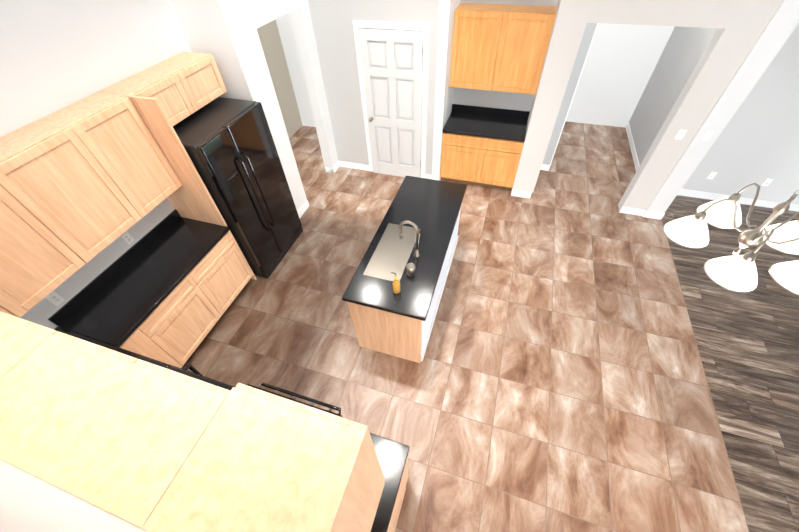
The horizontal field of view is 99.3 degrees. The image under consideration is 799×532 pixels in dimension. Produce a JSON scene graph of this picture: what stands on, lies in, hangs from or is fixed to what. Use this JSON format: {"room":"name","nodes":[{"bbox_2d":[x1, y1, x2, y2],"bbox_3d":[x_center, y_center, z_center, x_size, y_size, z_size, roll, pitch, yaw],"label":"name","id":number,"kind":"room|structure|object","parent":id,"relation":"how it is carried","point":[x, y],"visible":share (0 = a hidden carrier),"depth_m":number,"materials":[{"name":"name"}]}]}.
{"room":"kitchen","nodes":[
{"label":"kitchen","id":0,"kind":"room"},
{"bbox_2d":[308,0,438,174],"bbox_3d":[-0.297,-2.412,4.689,1.648,2.393,0.002,12,50,13],"label":"wall","id":1,"kind":"structure","parent":0,"point":[332,20],"depth_m":4.45,"materials":[{"name":"paint"}]},
{"bbox_2d":[337,161,369,170],"bbox_3d":[-0.772,-1.696,5.745,0.565,0.105,0.013,12,50,13],"label":"baseboard","id":2,"kind":"structure","parent":1,"relation":"attached to","point":[340,163],"depth_m":5.74,"materials":[{"name":"white wood"}]},
{"bbox_2d":[353,20,428,177],"bbox_3d":[-0.091,-2.164,4.788,0.960,2.110,0.110,12,50,13],"label":"pantry door","id":3,"kind":"structure","parent":1,"relation":"in","point":[393,70],"depth_m":4.60,"materials":[{"name":"white wood"}]},
{"bbox_2d":[0,0,798,531],"bbox_3d":[3.013,-1.455,2.465,13.550,4.450,7.600,12,50,13],"label":"wall","id":4,"kind":"structure","parent":0,"point":[56,54],"depth_m":3.28,"materials":[{"name":"beige paint"}]},
{"bbox_2d":[0,288,30,311],"bbox_3d":[-2.745,0.096,1.968,0.348,0.820,0.255,12,50,13],"label":"upper cabinet","id":5,"kind":"object","parent":4,"relation":"attached to","point":[8,301],"depth_m":2.22,"materials":[{"name":"brown wood"}]},
{"bbox_2d":[0,304,46,367],"bbox_3d":[-1.598,0.566,1.502,0.639,0.820,0.360,12,50,13],"label":"upper cabinet","id":6,"kind":"object","parent":4,"relation":"attached to","point":[16,333],"depth_m":1.23,"materials":[{"name":"brown wood"}]},
{"bbox_2d":[0,164,94,307],"bbox_3d":[-2.647,-0.137,2.168,0.348,0.820,0.630,12,50,13],"label":"upper cabinet","id":7,"kind":"object","parent":4,"relation":"attached to","point":[38,254],"depth_m":2.26,"materials":[{"name":"brown wood"}]},
{"bbox_2d":[46,291,64,305],"bbox_3d":[-2.777,0.266,2.740,0.010,0.116,0.072,12,50,13],"label":"outlet","id":8,"kind":"object","parent":4,"relation":"attached to","point":[54,298],"visible":1,"depth_m":2.73,"materials":[{"name":"white plastic"}]},
{"bbox_2d":[0,324,119,463],"bbox_3d":[-1.091,0.532,1.215,0.438,0.380,0.360,12,50,13],"label":"upper cabinet","id":9,"kind":"object","parent":4,"relation":"attached to","point":[35,384],"depth_m":1.11,"materials":[{"name":"brown wood"}]},
{"bbox_2d":[0,116,148,255],"bbox_3d":[-2.486,-0.519,2.497,0.348,0.820,0.669,12,50,13],"label":"upper cabinet","id":10,"kind":"object","parent":4,"relation":"attached to","point":[57,158],"depth_m":2.41,"materials":[{"name":"brown wood"}]},
{"bbox_2d":[48,208,179,323],"bbox_3d":[-2.591,-0.059,3.204,0.020,0.100,1.449,12,50,13],"label":"backsplash","id":11,"kind":"structure","parent":4,"relation":"attached to","point":[86,294],"depth_m":3.11,"materials":[{"name":"black stone"}]},
{"bbox_2d":[47,92,187,211],"bbox_3d":[-2.335,-0.877,2.806,0.348,0.820,0.560,12,50,13],"label":"upper cabinet","id":12,"kind":"object","parent":4,"relation":"attached to","point":[115,120],"depth_m":2.71,"materials":[{"name":"brown wood"}]},
{"bbox_2d":[11,348,224,523],"bbox_3d":[-0.787,0.598,1.143,0.439,0.380,0.360,12,50,13],"label":"upper cabinet","id":13,"kind":"object","parent":4,"relation":"attached to","point":[95,410],"depth_m":0.99,"materials":[{"name":"brown wood"}]},
{"bbox_2d":[139,356,234,390],"bbox_3d":[-0.902,0.783,1.533,0.754,0.434,0.506,12,50,13],"label":"over-the-range microwave","id":14,"kind":"object","parent":13,"relation":"attached to","point":[198,375],"visible":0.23,"depth_m":1.53,"materials":[{"name":"black metal"}]},
{"bbox_2d":[121,232,133,244],"bbox_3d":[-2.555,-0.261,3.193,0.010,0.116,0.072,12,50,13],"label":"outlet","id":15,"kind":"object","parent":4,"relation":"attached to","point":[127,237],"visible":1,"depth_m":3.19,"materials":[{"name":"white plastic"}]},
{"bbox_2d":[98,64,200,139],"bbox_3d":[-2.167,-1.452,2.991,0.348,0.350,0.544,12,50,13],"label":"upper cabinet","id":16,"kind":"object","parent":4,"relation":"attached to","point":[165,96],"depth_m":2.89,"materials":[{"name":"brown wood"}]},
{"bbox_2d":[158,52,226,107],"bbox_3d":[-2.037,-1.759,3.256,0.348,0.350,0.544,12,50,13],"label":"upper cabinet","id":17,"kind":"object","parent":4,"relation":"attached to","point":[201,69],"depth_m":3.23,"materials":[{"name":"brown wood"}]},
{"bbox_2d":[134,383,391,531],"bbox_3d":[-0.350,0.825,1.217,0.449,0.820,0.390,12,50,13],"label":"upper cabinet","id":18,"kind":"object","parent":4,"relation":"attached to","point":[259,460],"depth_m":0.93,"materials":[{"name":"brown wood"}]},
{"bbox_2d":[298,200,308,217],"bbox_3d":[-1.433,-0.812,4.997,0.016,0.105,0.380,12,50,13],"label":"baseboard","id":19,"kind":"structure","parent":4,"relation":"attached to","point":[306,205],"depth_m":5.01,"materials":[{"name":"white"}]},
{"bbox_2d":[540,164,549,170],"bbox_3d":[2.280,-1.630,5.549,0.333,0.105,0.028,12,50,13],"label":"baseboard","id":20,"kind":"structure","parent":4,"relation":"attached to","point":[545,167],"depth_m":5.52,"materials":[{"name":"white"}]},
{"bbox_2d":[549,23,598,168],"bbox_3d":[2.451,-2.635,5.084,0.226,2.115,0.940,12,50,13],"label":"door","id":21,"kind":"structure","parent":4,"relation":"in","point":[575,91],"depth_m":4.62,"materials":[{"name":"white wood"}]},
{"bbox_2d":[626,122,639,170],"bbox_3d":[3.885,-1.749,5.581,0.013,0.105,2.470,12,50,13],"label":"baseboard","id":22,"kind":"structure","parent":4,"relation":"attached to","point":[628,130],"depth_m":5.82,"materials":[{"name":"white wood"}]},
{"bbox_2d":[657,213,664,219],"bbox_3d":[3.699,-0.903,4.844,0.013,0.105,0.643,12,50,13],"label":"baseboard","id":23,"kind":"structure","parent":4,"relation":"attached to","point":[660,215],"depth_m":4.64,"materials":[{"name":"white"}]},
{"bbox_2d":[181,121,748,531],"bbox_3d":[-0.014,-0.626,4.906,7.030,0.100,7.600,12,50,13],"label":"floor","id":24,"kind":"structure","parent":0,"point":[555,380],"depth_m":3.44,"materials":[{"name":"brown tile"}]},
{"bbox_2d":[120,320,187,367],"bbox_3d":[-2.474,0.785,3.142,0.618,0.850,0.284,12,50,13],"label":"base cabinet","id":25,"kind":"object","parent":24,"relation":"on","point":[145,339],"depth_m":2.97,"materials":[{"name":"brown wood"}]},
{"bbox_2d":[144,268,227,358],"bbox_3d":[-2.348,0.484,3.402,0.618,0.850,0.670,12,50,13],"label":"base cabinet","id":26,"kind":"object","parent":24,"relation":"on","point":[185,316],"depth_m":3.28,"materials":[{"name":"brown wood"}]},
{"bbox_2d":[60,216,229,343],"bbox_3d":[-2.299,0.050,3.188,0.628,0.040,1.449,12,50,13],"label":"countertop","id":27,"kind":"structure","parent":26,"relation":"on","point":[116,311],"depth_m":3.08,"materials":[{"name":"black stone"}]},
{"bbox_2d":[196,228,255,307],"bbox_3d":[-2.179,0.083,3.747,0.618,0.850,0.679,12,50,13],"label":"base cabinet","id":28,"kind":"object","parent":24,"relation":"on","point":[225,269],"depth_m":3.65,"materials":[{"name":"brown wood"}]},
{"bbox_2d":[173,97,302,278],"bbox_3d":[-1.824,-0.818,3.903,0.756,1.779,0.930,12,50,13],"label":"fridge","id":29,"kind":"object","parent":24,"relation":"on","point":[228,144],"visible":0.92,"depth_m":3.48,"materials":[{"name":"black metal"}]},
{"bbox_2d":[247,382,342,416],"bbox_3d":[-0.825,1.378,2.405,0.754,1.059,0.778,12,50,13],"label":"range","id":30,"kind":"object","parent":24,"relation":"on","point":[311,400],"visible":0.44,"depth_m":2.40,"materials":[{"name":"black metal"}]},
{"bbox_2d":[388,448,409,531],"bbox_3d":[-0.256,1.620,2.306,0.469,0.850,0.653,12,50,13],"label":"base cabinet","id":31,"kind":"object","parent":24,"relation":"on","point":[399,495],"depth_m":2.33,"materials":[{"name":"brown wood"}]},
{"bbox_2d":[376,436,409,531],"bbox_3d":[-0.264,1.324,1.974,0.479,0.040,0.663,12,50,13],"label":"countertop","id":32,"kind":"structure","parent":31,"relation":"on","point":[396,453],"depth_m":2.02,"materials":[{"name":"stone"}]},
{"bbox_2d":[348,199,462,362],"bbox_3d":[0.154,-0.027,3.737,0.703,0.848,1.823,12,50,13],"label":"kitchen island","id":33,"kind":"object","parent":24,"relation":"on","point":[399,336],"depth_m":3.23,"materials":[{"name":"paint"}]},
{"bbox_2d":[342,175,465,322],"bbox_3d":[0.143,-0.317,3.399,0.735,0.043,1.875,12,50,13],"label":"island countertop","id":34,"kind":"structure","parent":33,"relation":"on","point":[417,228],"depth_m":3.21,"materials":[{"name":"black stone"}]},
{"bbox_2d":[391,272,400,293],"bbox_3d":[-0.030,0.135,2.822,0.072,0.236,0.063,12,50,13],"label":"soap bottle","id":35,"kind":"object","parent":34,"relation":"on","point":[396,286],"visible":1,"depth_m":2.82,"materials":[{"name":"orange"}]},
{"bbox_2d":[406,263,414,276],"bbox_3d":[0.100,0.035,2.996,0.080,0.100,0.080,12,50,13],"label":"steel cup","id":36,"kind":"object","parent":34,"relation":"on","point":[410,268],"visible":1,"depth_m":2.98,"materials":[{"name":"silver metal"}]},
{"bbox_2d":[440,3,556,189],"bbox_3d":[1.222,-2.157,4.665,1.116,2.200,0.622,12,50,13],"label":"tall cabinet","id":37,"kind":"object","parent":24,"relation":"on","point":[500,47],"visible":1,"depth_m":4.34,"materials":[{"name":"brown wood"}]},
{"bbox_2d":[452,0,557,147],"bbox_3d":[1.294,-2.855,4.329,1.118,3.620,0.002,12,50,13],"label":"wall","id":38,"kind":"structure","parent":0,"point":[463,96],"depth_m":4.81,"materials":[{"name":"paint"}]},
{"bbox_2d":[512,0,798,209],"bbox_3d":[4.367,-1.914,3.398,5.538,3.354,0.651,12,50,13],"label":"wall","id":39,"kind":"structure","parent":0,"point":[757,141],"depth_m":4.07,"materials":[{"name":"paint"}]},
{"bbox_2d":[511,190,530,198],"bbox_3d":[1.822,-1.077,5.083,0.280,0.105,0.013,12,50,13],"label":"baseboard","id":40,"kind":"structure","parent":39,"relation":"attached to","point":[516,193],"depth_m":5.08,"materials":[{"name":"white"}]},
{"bbox_2d":[675,129,686,139],"bbox_3d":[3.230,-1.506,3.893,0.072,0.116,0.015,12,50,13],"label":"light switch","id":41,"kind":"object","parent":39,"relation":"attached to","point":[680,134],"visible":1,"depth_m":3.89,"materials":[{"name":"white plastic"}]},
{"bbox_2d":[707,172,717,178],"bbox_3d":[4.332,-1.252,4.700,0.072,0.116,0.010,12,50,13],"label":"outlet","id":42,"kind":"object","parent":39,"relation":"attached to","point":[712,175],"visible":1,"depth_m":4.70,"materials":[{"name":"white plastic"}]},
{"bbox_2d":[677,189,798,211],"bbox_3d":[5.481,-0.796,4.669,3.530,0.105,0.013,12,50,13],"label":"baseboard","id":43,"kind":"structure","parent":39,"relation":"attached to","point":[682,192],"depth_m":4.83,"materials":[{"name":"white"}]},
{"bbox_2d":[761,179,773,185],"bbox_3d":[4.941,-1.120,4.556,0.072,0.116,0.010,12,50,13],"label":"outlet","id":44,"kind":"object","parent":39,"relation":"attached to","point":[767,182],"visible":1,"depth_m":4.55,"materials":[{"name":"white plastic"}]},
{"bbox_2d":[662,195,798,531],"bbox_3d":[6.110,1.550,2.712,6.520,0.100,5.450,12,50,13],"label":"floor","id":45,"kind":"structure","parent":0,"point":[748,345],"depth_m":3.31,"materials":[{"name":"brown wood"}]},
{"bbox_3d":[2.976,-2.163,1.661,13.550,2.418,7.600,12,50,13],"label":"ceiling","id":46,"kind":"structure","parent":0,"visible":0},
{"bbox_2d":[663,183,798,294],"bbox_3d":[1.748,-0.554,1.267,0.684,1.459,0.687,12,50,13],"label":"chandelier","id":47,"kind":"object","parent":46,"relation":"hanging from","point":[736,272],"visible":1,"depth_m":1.70,"materials":[{"name":"white glass"}]}
]}

